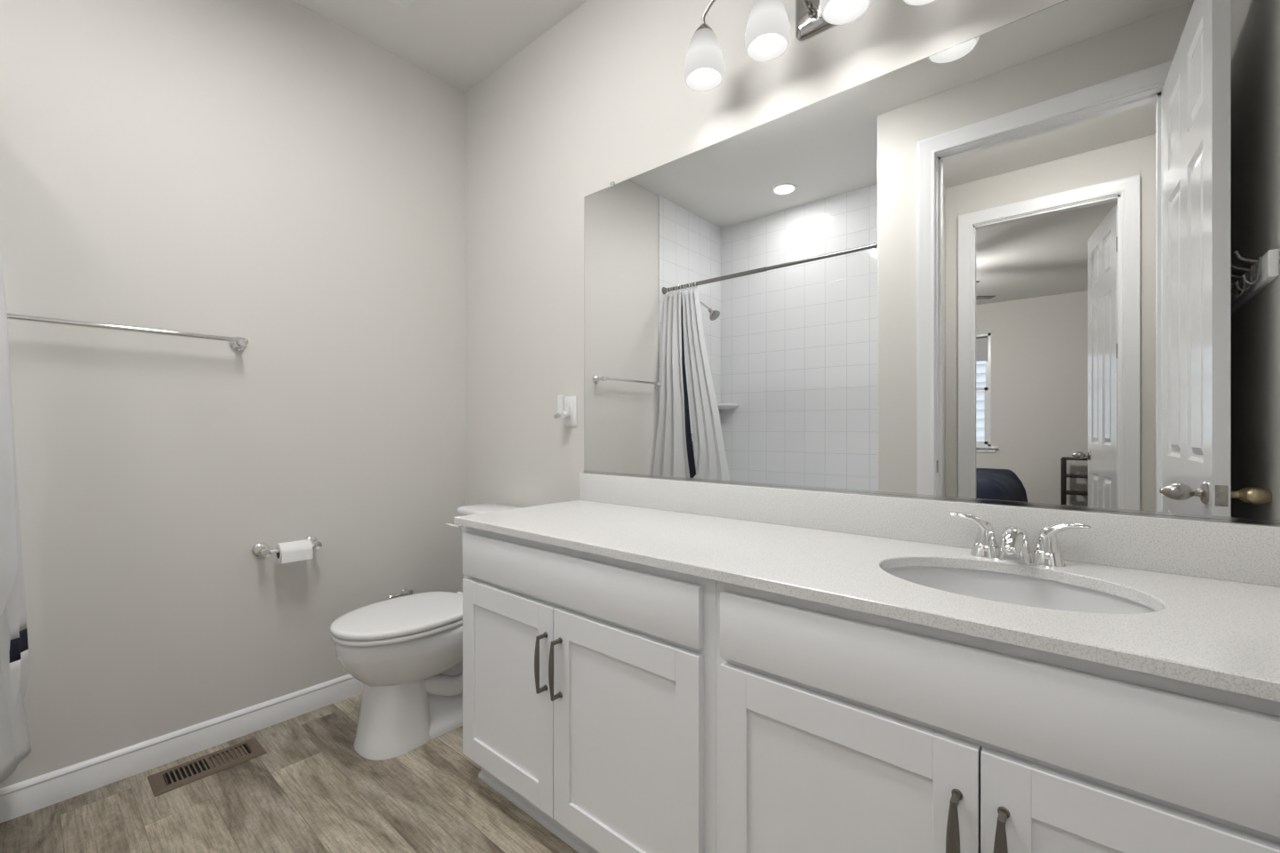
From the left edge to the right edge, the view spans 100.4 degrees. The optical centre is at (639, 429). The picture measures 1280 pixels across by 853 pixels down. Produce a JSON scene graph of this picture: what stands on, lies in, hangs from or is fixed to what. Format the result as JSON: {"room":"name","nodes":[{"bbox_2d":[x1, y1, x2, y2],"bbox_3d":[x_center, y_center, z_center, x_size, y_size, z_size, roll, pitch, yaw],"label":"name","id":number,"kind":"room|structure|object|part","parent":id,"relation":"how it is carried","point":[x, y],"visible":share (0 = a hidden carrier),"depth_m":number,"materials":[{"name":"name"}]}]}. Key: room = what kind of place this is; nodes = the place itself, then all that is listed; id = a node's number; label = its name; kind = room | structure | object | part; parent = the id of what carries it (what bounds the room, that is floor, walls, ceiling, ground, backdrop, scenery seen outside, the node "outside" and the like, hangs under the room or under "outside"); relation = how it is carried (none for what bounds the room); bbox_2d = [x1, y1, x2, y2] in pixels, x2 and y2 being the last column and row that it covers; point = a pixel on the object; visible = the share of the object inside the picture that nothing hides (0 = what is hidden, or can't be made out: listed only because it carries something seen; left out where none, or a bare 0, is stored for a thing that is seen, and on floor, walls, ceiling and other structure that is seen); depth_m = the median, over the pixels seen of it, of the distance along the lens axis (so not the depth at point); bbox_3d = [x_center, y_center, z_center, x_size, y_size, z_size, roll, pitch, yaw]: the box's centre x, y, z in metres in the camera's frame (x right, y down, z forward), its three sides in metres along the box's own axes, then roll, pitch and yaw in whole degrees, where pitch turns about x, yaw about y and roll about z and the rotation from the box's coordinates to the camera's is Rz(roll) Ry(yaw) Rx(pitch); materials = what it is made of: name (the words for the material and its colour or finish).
{"room":"bathroom","nodes":[
{"label":"bathroom","id":0,"kind":"room"},
{"bbox_2d":[0,0,464,788],"bbox_3d":[-1.713,-0.271,1.663,0.100,2.740,2.536,0,0,40],"label":"wall","id":1,"kind":"structure","parent":0,"point":[269,174],"depth_m":1.85,"materials":[{"name":"white paint"}]},
{"bbox_2d":[6,312,248,351],"bbox_3d":[-1.604,-0.304,1.653,0.080,0.054,0.654,0,0,40],"label":"towel bar","id":2,"kind":"object","parent":1,"relation":"attached to","point":[236,343],"visible":1,"depth_m":1.65,"materials":[{"name":"silver metal"}]},
{"bbox_3d":[-1.409,-0.304,1.881,0.080,0.054,0.054,0,0,40],"label":"post","id":3,"kind":"part","parent":2,"relation":"part of","materials":[{"name":"silver metal"}]},
{"bbox_2d":[0,674,362,823],"bbox_3d":[-1.340,1.054,2.013,0.013,0.092,1.520,0,0,40],"label":"baseboard","id":4,"kind":"structure","parent":1,"relation":"attached to","point":[22,798],"depth_m":1.74,"materials":[{"name":"white paint"}]},
{"bbox_2d":[251,536,321,557],"bbox_3d":[-1.312,0.445,1.995,0.080,0.054,0.220,0,0,40],"label":"paper holder","id":5,"kind":"object","parent":1,"relation":"attached to","point":[260,549],"visible":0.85,"depth_m":1.94,"materials":[{"name":"silver metal"}]},
{"bbox_3d":[-1.365,0.445,1.932,0.080,0.054,0.054,0,0,40],"label":"post","id":6,"kind":"part","parent":5,"relation":"part of","materials":[{"name":"silver metal"}]},
{"bbox_2d":[274,539,312,563],"bbox_3d":[-1.286,0.455,1.980,0.075,0.073,0.101,0,0,40],"label":"toilet paper roll","id":7,"kind":"object","parent":5,"relation":"hanging from","point":[300,550],"visible":0.98,"depth_m":1.96,"materials":[{"name":"white paper"}]},
{"bbox_3d":[-1.258,0.445,2.058,0.080,0.054,0.054,0,0,40],"label":"post","id":8,"kind":"part","parent":5,"relation":"part of","materials":[{"name":"silver metal"}]},
{"bbox_2d":[387,587,413,598],"bbox_3d":[-0.901,0.794,2.349,0.371,0.182,0.115,0,0,-11],"label":"shutoff valve","id":9,"kind":"object","parent":1,"relation":"attached to","point":[404,591],"visible":0.45,"depth_m":2.32,"materials":[{"name":"silver metal"}]},
{"bbox_3d":[-1.041,0.716,2.294,0.026,0.017,0.095,0,0,40],"label":"oval handle","id":10,"kind":"part","parent":9,"relation":"part of","materials":[{"name":"silver metal"}]},
{"bbox_2d":[0,693,578,852],"bbox_3d":[-0.004,1.149,0.123,4.700,0.100,2.858,0,0,40],"label":"floor","id":11,"kind":"structure","parent":0,"point":[311,791],"depth_m":1.55,"materials":[{"name":"wood"}]},
{"bbox_2d":[146,736,266,797],"bbox_3d":[-1.410,1.096,1.744,0.140,0.006,0.284,0,0,40],"label":"floor vent","id":12,"kind":"object","parent":11,"relation":"in","point":[169,780],"visible":1,"depth_m":1.73,"materials":[{"name":"brown metal"}]},
{"bbox_3d":[-1.378,1.098,1.781,0.072,0.001,0.089,0,0,40],"label":"damper blade","id":13,"kind":"part","parent":12,"relation":"part of","materials":[{"name":"brown metal"}]},
{"bbox_2d":[329,503,520,760],"bbox_3d":[-0.771,0.715,2.026,0.412,0.768,0.728,0,0,40],"label":"toilet","id":14,"kind":"object","parent":11,"relation":"on","point":[406,652],"visible":0.59,"depth_m":1.82,"materials":[{"name":"white ceramic"}]},
{"bbox_3d":[-0.849,0.670,1.933,0.376,0.022,0.487,0,0,40],"label":"lid","id":15,"kind":"part","parent":14,"relation":"part of","materials":[{"name":"white plastic"}]},
{"bbox_3d":[-0.845,0.694,1.937,0.372,0.018,0.492,0,0,40],"label":"seat","id":16,"kind":"part","parent":14,"relation":"part of","materials":[{"name":"white plastic"}]},
{"bbox_3d":[-0.795,0.407,2.253,0.082,0.013,0.017,0,0,30],"label":"flush lever","id":17,"kind":"part","parent":14,"relation":"part of","materials":[{"name":"white plastic"}]},
{"bbox_3d":[-0.590,0.538,2.218,0.368,0.352,0.184,0,0,40],"label":"tank","id":18,"kind":"part","parent":14,"relation":"part of","materials":[{"name":"white ceramic"}]},
{"bbox_3d":[-0.592,0.346,2.216,0.386,0.031,0.205,0,0,40],"label":"tank lid","id":19,"kind":"part","parent":14,"relation":"part of","materials":[{"name":"white ceramic"}]},
{"bbox_2d":[463,526,716,852],"bbox_3d":[-0.046,0.696,1.531,0.913,0.807,0.568,0,0,40],"label":"vanity cabinet","id":20,"kind":"object","parent":11,"relation":"on","point":[589,680],"visible":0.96,"depth_m":1.27,"materials":[{"name":"white paint"}]},
{"bbox_3d":[-0.375,0.724,1.498,0.420,0.534,0.019,0,0,40],"label":"door","id":21,"kind":"part","parent":20,"relation":"part of","materials":[{"name":"white paint"}]},
{"bbox_3d":[-0.253,0.598,1.357,0.018,0.151,0.035,0,0,40],"label":"handle","id":22,"kind":"part","parent":20,"relation":"part of","materials":[{"name":"grey metal"}]},
{"bbox_3d":[-0.210,0.598,1.321,0.018,0.151,0.035,0,0,40],"label":"handle","id":23,"kind":"part","parent":20,"relation":"part of","materials":[{"name":"grey metal"}]},
{"bbox_3d":[-0.206,0.379,1.353,0.866,0.125,0.019,0,0,40],"label":"drawer","id":24,"kind":"part","parent":20,"relation":"part of","materials":[{"name":"white paint"}]},
{"bbox_3d":[-0.045,0.724,1.215,0.443,0.534,0.019,0,0,40],"label":"door","id":25,"kind":"part","parent":20,"relation":"part of","materials":[{"name":"white paint"}]},
{"bbox_2d":[454,472,1279,702],"bbox_3d":[0.314,0.230,1.241,1.867,0.123,0.544,0,0,40],"label":"countertop","id":26,"kind":"structure","parent":20,"relation":"on","point":[1212,588],"depth_m":1.03,"materials":[{"name":"stone"}]},
{"bbox_2d":[884,566,1156,614],"bbox_3d":[0.652,0.363,0.956,0.449,0.143,0.335,0,0,40],"label":"sink","id":27,"kind":"object","parent":26,"relation":"in","point":[987,585],"visible":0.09,"depth_m":1.07,"materials":[{"name":"white ceramic"}]},
{"bbox_2d":[949,512,1091,567],"bbox_3d":[0.760,0.227,1.083,0.239,0.087,0.122,0,0,40],"label":"faucet","id":28,"kind":"object","parent":26,"relation":"on","point":[1015,548],"visible":1,"depth_m":1.07,"materials":[{"name":"silver metal"}]},
{"bbox_3d":[0.724,0.214,1.157,0.087,0.061,0.041,0,0,40],"label":"lever handle","id":29,"kind":"part","parent":28,"relation":"part of","materials":[{"name":"silver metal"}]},
{"bbox_3d":[0.759,0.235,1.082,0.057,0.072,0.118,0,0,40],"label":"spout","id":30,"kind":"part","parent":28,"relation":"part of","materials":[{"name":"silver metal"}]},
{"bbox_3d":[0.840,0.214,1.059,0.087,0.061,0.041,0,0,40],"label":"lever handle","id":31,"kind":"part","parent":28,"relation":"part of","materials":[{"name":"silver metal"}]},
{"bbox_2d":[716,580,1279,852],"bbox_3d":[0.658,0.696,0.930,0.939,0.807,0.568,0,0,40],"label":"vanity cabinet","id":32,"kind":"object","parent":11,"relation":"on","point":[839,730],"visible":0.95,"depth_m":0.77,"materials":[{"name":"white paint"}]},
{"bbox_3d":[0.323,0.724,0.901,0.427,0.534,0.019,0,0,40],"label":"door","id":33,"kind":"part","parent":32,"relation":"part of","materials":[{"name":"white paint"}]},
{"bbox_3d":[0.448,0.598,0.759,0.018,0.151,0.035,0,0,40],"label":"handle","id":34,"kind":"part","parent":32,"relation":"part of","materials":[{"name":"grey metal"}]},
{"bbox_3d":[0.491,0.598,0.723,0.018,0.151,0.035,0,0,40],"label":"handle","id":35,"kind":"part","parent":32,"relation":"part of","materials":[{"name":"grey metal"}]},
{"bbox_3d":[0.655,0.724,0.618,0.439,0.534,0.019,0,0,40],"label":"door","id":36,"kind":"part","parent":32,"relation":"part of","materials":[{"name":"white paint"}]},
{"bbox_2d":[293,0,587,92],"bbox_3d":[-1.817,-1.690,-1.077,5.900,0.100,7.040,0,0,40],"label":"ceiling","id":37,"kind":"structure","parent":0,"point":[460,43],"depth_m":2.17,"materials":[{"name":"white paint"}]},
{"bbox_2d":[464,0,1064,507],"bbox_3d":[0.207,-0.271,1.757,2.900,2.740,0.100,0,0,40],"label":"wall","id":38,"kind":"structure","parent":0,"point":[602,97],"depth_m":2.10,"materials":[{"name":"white paint"}]},
{"bbox_2d":[563,396,576,426],"bbox_3d":[-0.275,-0.070,2.097,0.074,0.118,0.008,0,0,40],"label":"outlet","id":39,"kind":"object","parent":38,"relation":"attached to","point":[571,420],"visible":0.9,"depth_m":2.09,"materials":[{"name":"white plastic"}]},
{"bbox_2d":[553,395,569,418],"bbox_3d":[-0.301,-0.085,2.076,0.061,0.091,0.048,0,0,-36],"label":"plug","id":40,"kind":"object","parent":39,"relation":"attached to","point":[563,412],"visible":1,"depth_m":2.07,"materials":[{"name":"white plastic"}]},
{"bbox_2d":[566,402,573,420],"bbox_3d":[-0.277,-0.070,2.095,0.036,0.070,0.004,0,0,40],"label":"receptacle","id":41,"kind":"object","parent":39,"relation":"attached to","point":[569,418],"depth_m":2.09,"materials":[{"name":"white plastic"}]},
{"bbox_2d":[683,0,724,91],"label":"vanity light","id":42,"kind":"object","parent":38,"relation":"attached to","point":[704,64],"depth_m":1.50,"materials":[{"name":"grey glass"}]},
{"bbox_3d":[0.184,-1.071,1.537,0.119,0.130,0.119,0,0,40],"label":"lamp shade","id":43,"kind":"part","parent":42,"relation":"part of","materials":[{"name":"white glass"}]},
{"bbox_3d":[0.184,-1.056,1.537,0.054,0.073,0.054,0,0,40],"label":"bulb","id":44,"kind":"part","parent":42,"relation":"part of","materials":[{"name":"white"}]},
{"bbox_2d":[744,0,791,61],"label":"vanity light","id":45,"kind":"object","parent":38,"relation":"attached to","point":[767,36],"depth_m":1.37,"materials":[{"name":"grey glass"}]},
{"bbox_3d":[0.317,-1.188,1.475,0.303,0.097,0.047,0,0,18],"label":"arm","id":46,"kind":"part","parent":45,"relation":"part of","materials":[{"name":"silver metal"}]},
{"bbox_3d":[0.337,-1.056,1.407,0.054,0.073,0.054,0,0,40],"label":"bulb","id":47,"kind":"part","parent":45,"relation":"part of","materials":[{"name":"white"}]},
{"bbox_3d":[0.337,-1.071,1.407,0.119,0.130,0.119,0,0,40],"label":"lamp shade","id":48,"kind":"part","parent":45,"relation":"part of","materials":[{"name":"white glass"}]},
{"bbox_2d":[795,0,871,40],"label":"vanity light","id":49,"kind":"object","parent":38,"relation":"attached to","point":[812,17],"depth_m":1.41,"materials":[{"name":"grey"}]},
{"bbox_3d":[0.406,-1.174,1.415,0.147,0.125,0.035,0,0,-17],"label":"arm","id":50,"kind":"part","parent":49,"relation":"part of","materials":[{"name":"silver metal"}]},
{"bbox_3d":[0.492,-1.056,1.274,0.054,0.073,0.054,0,0,40],"label":"bulb","id":51,"kind":"part","parent":49,"relation":"part of","materials":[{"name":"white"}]},
{"bbox_3d":[0.492,-1.071,1.274,0.119,0.130,0.119,0,0,40],"label":"lamp shade","id":52,"kind":"part","parent":49,"relation":"part of","materials":[{"name":"white glass"}]},
{"bbox_3d":[0.628,-1.028,1.158,0.119,0.130,0.119,0,0,40],"label":"lamp shade","id":53,"kind":"part","parent":49,"relation":"part of","materials":[{"name":"white glass"}]},
{"bbox_2d":[579,472,1279,587],"bbox_3d":[0.484,0.220,1.441,1.867,0.102,0.019,0,0,40],"label":"backsplash","id":54,"kind":"structure","parent":38,"relation":"attached to","point":[1250,554],"depth_m":1.20,"materials":[{"name":"stone"}]},
{"bbox_2d":[584,0,1279,527],"bbox_3d":[0.484,-0.367,1.446,1.836,1.071,0.012,0,0,40],"label":"mirror","id":55,"kind":"object","parent":38,"relation":"attached to","point":[1032,260],"visible":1,"depth_m":1.20,"materials":[{"name":"grey mirror"}]},
{"bbox_3d":[-1.103,-0.271,-0.036,0.086,2.740,1.088,0,0,40],"label":"wall","id":56,"kind":"structure","parent":0,"visible":0},
{"bbox_3d":[-1.314,-0.981,0.919,1.455,0.052,0.052,0,0,40],"label":"shower curtain rod","id":57,"kind":"object","parent":56,"relation":"attached to","visible":0},
{"label":"curtain ring","id":58,"kind":"object","parent":57,"relation":"hanging from","visible":0},
{"bbox_2d":[0,256,29,712],"bbox_3d":[-1.671,-0.058,1.334,0.319,1.775,0.188,0,0,40],"label":"shower curtain","id":59,"kind":"object","parent":58,"relation":"hanging from","point":[12,582],"visible":0.91,"depth_m":1.37,"materials":[{"name":"white fabric"}]},
{"bbox_3d":[-1.729,-0.973,1.273,0.044,0.046,0.008,0,0,-34],"label":"curtain ring","id":60,"kind":"object","parent":57,"relation":"hanging from","visible":0},
{"bbox_2d":[0,607,31,783],"bbox_3d":[-1.602,-0.019,1.227,0.157,1.853,0.532,0,0,-37],"label":"curtain liner","id":61,"kind":"object","parent":60,"relation":"hanging from","point":[15,747],"visible":0.99,"depth_m":1.40,"materials":[{"name":"white fabric"}]}
]}

